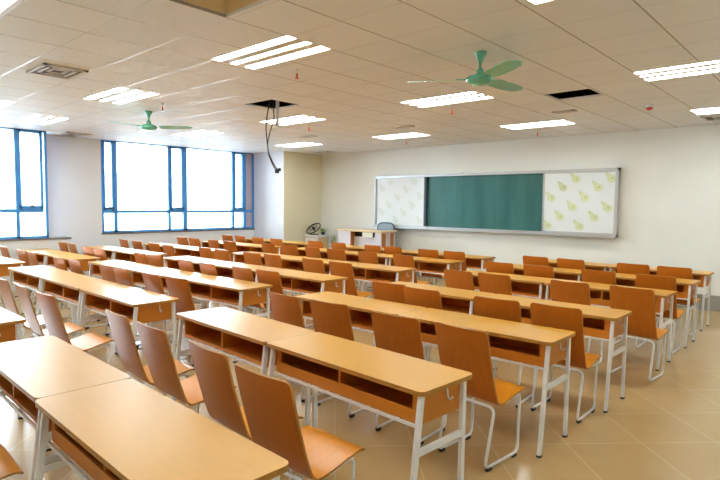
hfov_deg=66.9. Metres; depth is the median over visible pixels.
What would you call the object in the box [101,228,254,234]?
trim
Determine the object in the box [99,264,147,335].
chair
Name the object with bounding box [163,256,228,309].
school desk
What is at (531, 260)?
chair
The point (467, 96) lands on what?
ceiling light
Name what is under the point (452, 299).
school desk
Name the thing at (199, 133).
ceiling light
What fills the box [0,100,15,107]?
ceiling light
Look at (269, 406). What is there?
chair
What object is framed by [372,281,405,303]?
chair
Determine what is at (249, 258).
chair
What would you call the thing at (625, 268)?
chair
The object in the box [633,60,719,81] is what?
ceiling light
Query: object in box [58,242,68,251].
chair
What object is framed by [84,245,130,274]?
school desk
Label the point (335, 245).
chair
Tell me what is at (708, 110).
ceiling light
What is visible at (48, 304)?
chair
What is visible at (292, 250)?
chair
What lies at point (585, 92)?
ceiling opening
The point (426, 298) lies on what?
chair
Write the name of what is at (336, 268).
chair
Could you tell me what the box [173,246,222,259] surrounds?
school desk
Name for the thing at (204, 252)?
chair
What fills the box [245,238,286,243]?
school desk
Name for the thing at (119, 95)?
ceiling light
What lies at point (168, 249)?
chair
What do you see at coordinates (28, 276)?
school desk
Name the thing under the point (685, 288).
school desk
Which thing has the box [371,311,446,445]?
chair
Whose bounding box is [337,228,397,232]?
countertop
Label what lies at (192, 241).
chair
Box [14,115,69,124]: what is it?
ceiling light
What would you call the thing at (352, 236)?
console
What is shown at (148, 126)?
ceiling fan
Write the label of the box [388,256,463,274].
school desk
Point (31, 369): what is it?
school desk
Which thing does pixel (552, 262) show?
school desk
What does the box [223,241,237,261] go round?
chair
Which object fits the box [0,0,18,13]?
ceiling light
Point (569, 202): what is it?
chalkboard
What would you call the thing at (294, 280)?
school desk
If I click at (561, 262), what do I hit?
chair
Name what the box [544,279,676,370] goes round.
school desk
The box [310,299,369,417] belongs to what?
chair
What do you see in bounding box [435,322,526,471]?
chair
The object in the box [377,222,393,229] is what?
office chair
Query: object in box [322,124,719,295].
wall
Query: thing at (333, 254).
chair
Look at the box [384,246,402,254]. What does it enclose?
chair
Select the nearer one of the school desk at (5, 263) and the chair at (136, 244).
the school desk at (5, 263)
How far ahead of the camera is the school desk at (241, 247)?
11.52 m
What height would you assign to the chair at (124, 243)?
0.868 m
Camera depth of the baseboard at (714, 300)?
8.63 m
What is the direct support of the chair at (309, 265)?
on the floor
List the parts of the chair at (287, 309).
backrest, sled frame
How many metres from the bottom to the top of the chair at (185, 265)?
0.880 m
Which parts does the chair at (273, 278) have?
backrest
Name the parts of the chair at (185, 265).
backrest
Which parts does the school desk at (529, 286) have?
long rail, rail, leg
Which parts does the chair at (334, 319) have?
backrest, sled frame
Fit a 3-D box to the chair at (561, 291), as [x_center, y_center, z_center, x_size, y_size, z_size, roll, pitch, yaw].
[2.262,0.836,5.642,0.510,0.868,0.400,-3,5,-43]
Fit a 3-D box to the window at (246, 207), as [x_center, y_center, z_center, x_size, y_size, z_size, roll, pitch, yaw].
[-4.117,-1.201,12.860,0.125,1.950,3.910,4,5,42]
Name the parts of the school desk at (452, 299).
leg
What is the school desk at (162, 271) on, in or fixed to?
on the floor
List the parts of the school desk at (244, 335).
leg, long rail, rail, leg, leg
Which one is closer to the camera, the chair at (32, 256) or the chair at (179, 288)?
the chair at (179, 288)
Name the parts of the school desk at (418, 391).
leg, leg, rail, long rail, leg, leg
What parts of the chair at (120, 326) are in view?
backrest, sled frame, seat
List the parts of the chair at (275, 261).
backrest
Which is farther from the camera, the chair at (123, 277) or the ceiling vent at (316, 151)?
the ceiling vent at (316, 151)
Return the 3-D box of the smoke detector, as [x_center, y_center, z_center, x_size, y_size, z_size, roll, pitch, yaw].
[3.675,-1.681,6.916,0.100,0.062,0.100,4,5,42]
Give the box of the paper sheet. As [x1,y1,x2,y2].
[362,232,372,236]
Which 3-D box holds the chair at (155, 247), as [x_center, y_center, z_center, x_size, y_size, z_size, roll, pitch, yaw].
[-3.661,0.476,10.252,0.400,0.868,0.510,4,5,40]
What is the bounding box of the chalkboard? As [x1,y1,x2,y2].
[372,167,620,237]
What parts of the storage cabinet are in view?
door, panel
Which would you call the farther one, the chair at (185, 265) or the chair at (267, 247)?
the chair at (267, 247)
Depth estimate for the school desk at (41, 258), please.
9.53 m
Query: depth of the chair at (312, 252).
9.43 m
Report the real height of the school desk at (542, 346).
0.750 m
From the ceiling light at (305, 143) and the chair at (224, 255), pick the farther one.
the ceiling light at (305, 143)
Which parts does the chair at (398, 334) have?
backrest, sled frame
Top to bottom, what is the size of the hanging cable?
1.280 m
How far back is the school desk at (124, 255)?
9.71 m
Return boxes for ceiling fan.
[110,111,191,131]
[407,51,521,90]
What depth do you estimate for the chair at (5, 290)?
5.26 m
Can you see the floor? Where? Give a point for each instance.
(667, 427)
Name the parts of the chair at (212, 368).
backrest, seat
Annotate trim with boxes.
[0,236,71,240]
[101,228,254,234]
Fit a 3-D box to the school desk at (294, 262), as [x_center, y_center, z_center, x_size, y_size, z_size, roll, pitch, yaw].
[-0.767,0.685,8.585,1.226,0.750,0.498,4,5,41]
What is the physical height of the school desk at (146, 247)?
0.750 m
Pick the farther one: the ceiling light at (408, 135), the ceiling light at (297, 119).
the ceiling light at (408, 135)
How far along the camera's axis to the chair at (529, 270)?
6.90 m
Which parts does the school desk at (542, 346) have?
leg, rail, long rail, leg, leg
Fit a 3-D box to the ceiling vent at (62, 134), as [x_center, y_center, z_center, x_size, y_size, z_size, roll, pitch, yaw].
[-5.569,-2.030,10.515,0.780,0.018,0.460,4,5,42]
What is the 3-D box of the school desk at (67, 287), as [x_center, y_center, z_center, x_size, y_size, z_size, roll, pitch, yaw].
[-3.164,0.826,6.072,1.226,0.750,0.498,4,5,43]
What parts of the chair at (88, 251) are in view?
backrest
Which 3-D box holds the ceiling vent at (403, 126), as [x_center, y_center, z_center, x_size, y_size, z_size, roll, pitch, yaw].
[0.718,-1.868,8.992,0.360,0.018,0.160,4,5,42]
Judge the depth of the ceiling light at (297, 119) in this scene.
8.51 m
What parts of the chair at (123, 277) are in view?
backrest, sled frame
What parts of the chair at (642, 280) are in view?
backrest, sled frame, seat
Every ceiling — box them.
[0,0,719,154]
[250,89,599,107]
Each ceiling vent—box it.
[26,63,87,79]
[51,131,91,137]
[299,135,316,137]
[312,151,332,152]
[392,125,414,128]
[552,109,576,113]
[701,115,719,120]
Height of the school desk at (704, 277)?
0.750 m
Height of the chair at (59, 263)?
0.880 m
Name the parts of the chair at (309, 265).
backrest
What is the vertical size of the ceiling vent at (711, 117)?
0.018 m
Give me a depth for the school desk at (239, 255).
9.57 m
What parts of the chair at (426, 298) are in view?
backrest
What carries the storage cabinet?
on the floor
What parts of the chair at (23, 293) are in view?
backrest, sled frame, seat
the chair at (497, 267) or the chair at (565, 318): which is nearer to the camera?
the chair at (565, 318)
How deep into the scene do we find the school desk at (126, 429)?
2.08 m
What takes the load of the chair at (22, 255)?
on the floor
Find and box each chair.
[0,246,35,298]
[0,279,63,338]
[0,444,23,479]
[14,283,86,337]
[16,249,36,305]
[27,251,66,307]
[35,291,113,363]
[53,256,96,321]
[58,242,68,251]
[68,243,100,278]
[68,259,108,328]
[82,246,99,278]
[93,248,107,279]
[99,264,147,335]
[106,309,194,407]
[113,267,164,347]
[119,239,128,247]
[132,240,144,285]
[134,252,148,288]
[136,321,236,427]
[142,272,194,345]
[147,254,168,295]
[148,242,166,267]
[162,244,175,290]
[165,276,195,365]
[177,237,188,245]
[177,259,220,309]
[188,238,200,246]
[189,341,302,479]
[198,247,212,258]
[199,262,243,311]
[208,239,219,248]
[214,249,230,261]
[222,235,232,240]
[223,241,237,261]
[232,266,264,313]
[235,235,245,242]
[235,364,364,479]
[243,252,265,309]
[252,237,263,243]
[256,269,305,324]
[261,243,276,253]
[264,254,301,294]
[269,292,330,401]
[270,238,282,254]
[281,245,298,291]
[302,258,324,317]
[305,247,321,258]
[308,241,322,247]
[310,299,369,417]
[327,248,359,290]
[329,261,372,329]
[332,242,358,285]
[358,251,377,290]
[364,244,380,289]
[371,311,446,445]
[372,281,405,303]
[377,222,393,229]
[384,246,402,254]
[393,254,431,284]
[403,286,441,360]
[418,249,444,285]
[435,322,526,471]
[444,251,475,290]
[444,269,474,290]
[474,296,534,407]
[478,272,511,294]
[486,261,524,296]
[523,255,548,265]
[523,264,553,300]
[530,302,601,423]
[550,279,602,366]
[557,258,584,269]
[581,269,622,342]
[609,285,668,381]
[617,263,649,274]
[635,274,683,353]
[656,266,700,335]
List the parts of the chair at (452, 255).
backrest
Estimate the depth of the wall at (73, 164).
11.03 m
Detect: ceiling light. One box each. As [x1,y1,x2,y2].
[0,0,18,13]
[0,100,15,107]
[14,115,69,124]
[82,87,158,103]
[173,130,221,136]
[210,35,331,69]
[260,115,326,125]
[276,142,322,146]
[372,133,431,139]
[399,91,493,107]
[499,120,575,129]
[526,0,553,4]
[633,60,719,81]
[689,107,719,114]
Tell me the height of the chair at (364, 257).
0.868 m
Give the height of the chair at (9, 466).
0.880 m
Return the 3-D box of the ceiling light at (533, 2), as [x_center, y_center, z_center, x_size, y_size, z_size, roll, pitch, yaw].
[1.356,-1.527,2.971,1.080,0.100,0.500,4,5,42]
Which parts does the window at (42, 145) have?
sash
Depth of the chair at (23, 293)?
4.89 m
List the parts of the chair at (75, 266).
backrest, sled frame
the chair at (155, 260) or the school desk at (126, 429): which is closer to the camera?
the school desk at (126, 429)
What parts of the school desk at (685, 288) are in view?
rail, leg, leg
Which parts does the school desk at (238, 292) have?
rail, long rail, leg, leg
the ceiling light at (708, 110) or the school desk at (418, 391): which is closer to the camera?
the school desk at (418, 391)
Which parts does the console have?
wood panel, modesty panel, wood panel, wood panel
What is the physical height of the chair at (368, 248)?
0.868 m
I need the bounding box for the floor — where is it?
[0,276,719,479]
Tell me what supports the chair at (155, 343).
on the floor
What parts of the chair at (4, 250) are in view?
backrest, sled frame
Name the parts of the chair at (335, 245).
backrest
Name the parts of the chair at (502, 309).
backrest, sled frame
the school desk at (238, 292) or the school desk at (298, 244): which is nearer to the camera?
the school desk at (238, 292)
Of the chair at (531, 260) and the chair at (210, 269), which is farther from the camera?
the chair at (531, 260)
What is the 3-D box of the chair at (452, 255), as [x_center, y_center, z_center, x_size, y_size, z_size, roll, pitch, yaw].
[1.683,0.606,9.071,0.400,0.868,0.510,4,5,42]
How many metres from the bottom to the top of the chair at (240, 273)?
0.880 m
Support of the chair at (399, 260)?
on the floor
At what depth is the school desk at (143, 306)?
5.04 m
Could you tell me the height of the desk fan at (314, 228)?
0.304 m
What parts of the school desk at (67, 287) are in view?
leg, long rail, rail, leg, leg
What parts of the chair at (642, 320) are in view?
backrest, sled frame, seat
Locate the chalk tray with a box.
[372,226,615,237]
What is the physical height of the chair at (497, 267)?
0.868 m
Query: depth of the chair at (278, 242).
11.58 m
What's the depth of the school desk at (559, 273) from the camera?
7.60 m
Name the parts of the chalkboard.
panel frame, whiteboard panel, whiteboard panel, panel frame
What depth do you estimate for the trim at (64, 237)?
10.10 m
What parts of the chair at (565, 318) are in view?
backrest, sled frame, seat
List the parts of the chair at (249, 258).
backrest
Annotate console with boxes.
[337,228,397,247]
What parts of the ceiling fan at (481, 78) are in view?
blade, motor, blade, blade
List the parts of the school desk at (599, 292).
leg, rail, long rail, leg, leg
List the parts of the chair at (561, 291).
backrest, sled frame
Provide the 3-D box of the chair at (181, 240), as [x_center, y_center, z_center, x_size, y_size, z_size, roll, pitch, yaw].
[-3.735,0.356,12.067,0.400,0.868,0.510,4,5,39]
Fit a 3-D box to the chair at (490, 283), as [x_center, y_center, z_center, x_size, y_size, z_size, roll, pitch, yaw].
[1.627,0.794,6.183,0.400,0.868,0.510,4,5,44]
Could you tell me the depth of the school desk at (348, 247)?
11.25 m
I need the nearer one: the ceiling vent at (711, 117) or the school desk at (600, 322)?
the school desk at (600, 322)
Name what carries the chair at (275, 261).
on the floor
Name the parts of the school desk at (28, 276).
leg, long rail, rail, leg, leg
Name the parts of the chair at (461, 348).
backrest, sled frame, seat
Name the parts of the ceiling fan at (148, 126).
motor, blade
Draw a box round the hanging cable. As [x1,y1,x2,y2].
[265,100,280,172]
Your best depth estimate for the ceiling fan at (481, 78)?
4.56 m
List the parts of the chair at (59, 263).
backrest, sled frame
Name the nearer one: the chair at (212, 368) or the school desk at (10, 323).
the chair at (212, 368)
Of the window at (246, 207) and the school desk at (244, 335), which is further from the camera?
the window at (246, 207)
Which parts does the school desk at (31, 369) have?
long rail, rail, leg, leg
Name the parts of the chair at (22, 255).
backrest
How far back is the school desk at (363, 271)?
7.68 m
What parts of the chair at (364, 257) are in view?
backrest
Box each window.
[0,127,48,239]
[100,140,253,232]
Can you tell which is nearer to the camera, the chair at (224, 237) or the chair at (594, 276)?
the chair at (594, 276)
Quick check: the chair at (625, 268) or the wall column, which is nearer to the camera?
the chair at (625, 268)
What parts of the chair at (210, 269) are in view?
backrest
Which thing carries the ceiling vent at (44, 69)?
in the ceiling at (166, 48)
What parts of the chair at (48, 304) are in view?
backrest, seat, sled frame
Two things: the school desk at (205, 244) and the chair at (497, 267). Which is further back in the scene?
the school desk at (205, 244)
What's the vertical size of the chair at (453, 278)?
0.868 m
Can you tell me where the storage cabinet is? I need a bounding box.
[304,234,329,248]
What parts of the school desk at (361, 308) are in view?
rail, long rail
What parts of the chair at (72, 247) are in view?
backrest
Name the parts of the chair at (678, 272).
backrest, sled frame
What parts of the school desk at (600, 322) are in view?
rail, long rail, leg, leg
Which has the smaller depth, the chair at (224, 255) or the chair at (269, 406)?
the chair at (269, 406)
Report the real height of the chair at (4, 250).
0.868 m
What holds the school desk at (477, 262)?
on the floor
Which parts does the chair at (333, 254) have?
backrest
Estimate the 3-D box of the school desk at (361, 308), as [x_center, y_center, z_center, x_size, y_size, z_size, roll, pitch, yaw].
[-0.048,0.932,4.923,1.226,0.750,0.498,4,5,42]
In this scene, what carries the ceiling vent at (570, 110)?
in the ceiling at (166, 48)
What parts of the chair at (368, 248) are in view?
backrest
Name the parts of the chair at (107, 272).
backrest, sled frame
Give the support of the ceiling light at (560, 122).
attached to the ceiling at (166, 48)
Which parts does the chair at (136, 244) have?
backrest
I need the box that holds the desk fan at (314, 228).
[306,223,320,234]
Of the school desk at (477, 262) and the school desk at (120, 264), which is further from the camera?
the school desk at (477, 262)
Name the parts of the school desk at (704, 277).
rail, leg, leg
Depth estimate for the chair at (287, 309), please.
4.49 m
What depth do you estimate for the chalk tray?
10.52 m
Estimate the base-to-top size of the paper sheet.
0.105 m
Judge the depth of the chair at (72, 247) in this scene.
9.64 m
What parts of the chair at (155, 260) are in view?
backrest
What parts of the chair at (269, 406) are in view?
backrest, sled frame, seat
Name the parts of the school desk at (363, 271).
rail, leg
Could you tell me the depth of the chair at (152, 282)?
5.72 m
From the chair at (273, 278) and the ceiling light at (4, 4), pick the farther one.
the chair at (273, 278)
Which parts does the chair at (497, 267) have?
backrest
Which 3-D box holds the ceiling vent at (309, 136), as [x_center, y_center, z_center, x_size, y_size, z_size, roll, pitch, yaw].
[-0.994,-1.980,10.450,0.340,0.018,0.160,4,5,42]
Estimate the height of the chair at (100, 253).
0.868 m
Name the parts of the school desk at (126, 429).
leg, long rail, rail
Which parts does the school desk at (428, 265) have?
rail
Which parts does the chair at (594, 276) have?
backrest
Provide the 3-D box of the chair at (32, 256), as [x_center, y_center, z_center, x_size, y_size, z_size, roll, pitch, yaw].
[-4.721,0.595,8.272,0.400,0.868,0.510,4,5,44]
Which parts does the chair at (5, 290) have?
backrest, sled frame, seat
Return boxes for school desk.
[0,256,25,313]
[0,307,25,419]
[0,335,130,479]
[6,265,76,337]
[21,248,70,265]
[34,379,288,479]
[36,274,120,353]
[44,253,100,308]
[78,285,178,374]
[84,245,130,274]
[86,260,156,312]
[112,249,166,294]
[128,267,207,341]
[143,243,186,255]
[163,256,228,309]
[171,307,314,425]
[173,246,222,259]
[176,275,272,362]
[200,240,240,249]
[205,262,281,314]
[232,251,293,295]
[236,243,281,253]
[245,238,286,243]
[256,269,347,313]
[267,332,471,479]
[281,256,349,295]
[283,241,323,247]
[296,291,425,332]
[298,247,346,258]
[329,245,381,286]
[343,262,415,282]
[345,251,392,282]
[370,248,433,287]
[373,281,494,346]
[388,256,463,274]
[398,308,575,457]
[423,252,495,285]
[467,270,556,298]
[484,294,631,412]
[513,264,581,280]
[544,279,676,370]
[548,259,615,270]
[608,264,713,330]
[616,273,699,347]
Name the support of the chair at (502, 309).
on the floor
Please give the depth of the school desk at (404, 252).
10.36 m
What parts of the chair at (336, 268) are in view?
backrest, seat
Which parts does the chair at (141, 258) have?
backrest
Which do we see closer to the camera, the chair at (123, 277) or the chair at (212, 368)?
the chair at (212, 368)
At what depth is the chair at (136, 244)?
10.51 m
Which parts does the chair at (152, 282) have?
backrest, sled frame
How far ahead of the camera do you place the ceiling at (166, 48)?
5.20 m
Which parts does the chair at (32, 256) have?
backrest, sled frame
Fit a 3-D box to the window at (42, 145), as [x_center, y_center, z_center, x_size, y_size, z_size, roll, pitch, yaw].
[-7.415,-0.933,8.487,0.125,1.980,4.630,4,5,42]
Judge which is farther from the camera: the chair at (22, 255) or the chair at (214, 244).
the chair at (214, 244)
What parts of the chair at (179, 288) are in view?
backrest, sled frame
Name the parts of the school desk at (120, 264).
leg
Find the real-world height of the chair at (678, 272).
0.868 m
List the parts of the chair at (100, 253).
backrest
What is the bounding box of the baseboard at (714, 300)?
[416,272,719,311]
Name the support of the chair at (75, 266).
on the floor
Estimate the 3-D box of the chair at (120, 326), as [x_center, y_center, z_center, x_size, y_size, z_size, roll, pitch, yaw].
[-1.485,0.920,3.880,0.510,0.880,0.400,-3,5,-44]
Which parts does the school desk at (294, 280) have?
rail, long rail, leg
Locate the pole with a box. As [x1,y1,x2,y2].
[273,100,281,127]
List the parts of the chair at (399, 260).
backrest, seat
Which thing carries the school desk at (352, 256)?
on the floor
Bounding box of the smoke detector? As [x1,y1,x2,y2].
[645,104,653,109]
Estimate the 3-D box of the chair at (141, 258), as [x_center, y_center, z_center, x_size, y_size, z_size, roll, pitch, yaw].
[-3.116,0.616,8.290,0.400,0.880,0.510,4,5,43]
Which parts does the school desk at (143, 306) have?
leg, rail, long rail, leg, leg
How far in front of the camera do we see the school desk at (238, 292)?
5.95 m
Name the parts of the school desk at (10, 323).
leg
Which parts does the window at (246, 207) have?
sash, sash, sash, spandrel panel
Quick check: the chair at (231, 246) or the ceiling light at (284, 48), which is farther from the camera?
the chair at (231, 246)
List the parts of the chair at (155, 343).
backrest, sled frame, seat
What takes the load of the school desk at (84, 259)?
on the floor
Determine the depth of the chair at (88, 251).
8.98 m
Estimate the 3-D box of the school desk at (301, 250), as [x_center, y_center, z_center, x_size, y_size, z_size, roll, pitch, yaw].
[-0.796,0.558,10.534,1.226,0.750,0.498,4,5,42]
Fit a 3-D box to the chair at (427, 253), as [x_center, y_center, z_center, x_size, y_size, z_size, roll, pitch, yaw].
[1.293,0.579,9.427,0.400,0.868,0.510,4,5,39]
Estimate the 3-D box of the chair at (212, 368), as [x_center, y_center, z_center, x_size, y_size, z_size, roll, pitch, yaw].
[-0.631,0.985,3.020,0.510,0.880,0.400,-3,5,-44]
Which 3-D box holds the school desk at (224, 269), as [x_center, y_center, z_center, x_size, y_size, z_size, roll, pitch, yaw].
[-1.669,0.739,7.621,1.226,0.750,0.498,4,5,42]
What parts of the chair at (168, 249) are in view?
backrest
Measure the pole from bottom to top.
0.815 m
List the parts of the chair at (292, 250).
backrest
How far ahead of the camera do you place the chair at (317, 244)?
10.99 m
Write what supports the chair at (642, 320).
on the floor
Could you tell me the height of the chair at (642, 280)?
0.868 m
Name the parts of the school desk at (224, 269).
leg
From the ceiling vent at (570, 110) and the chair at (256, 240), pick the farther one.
the chair at (256, 240)
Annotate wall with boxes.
[0,134,253,289]
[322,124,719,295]
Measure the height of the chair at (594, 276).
0.868 m
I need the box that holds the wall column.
[254,151,321,241]

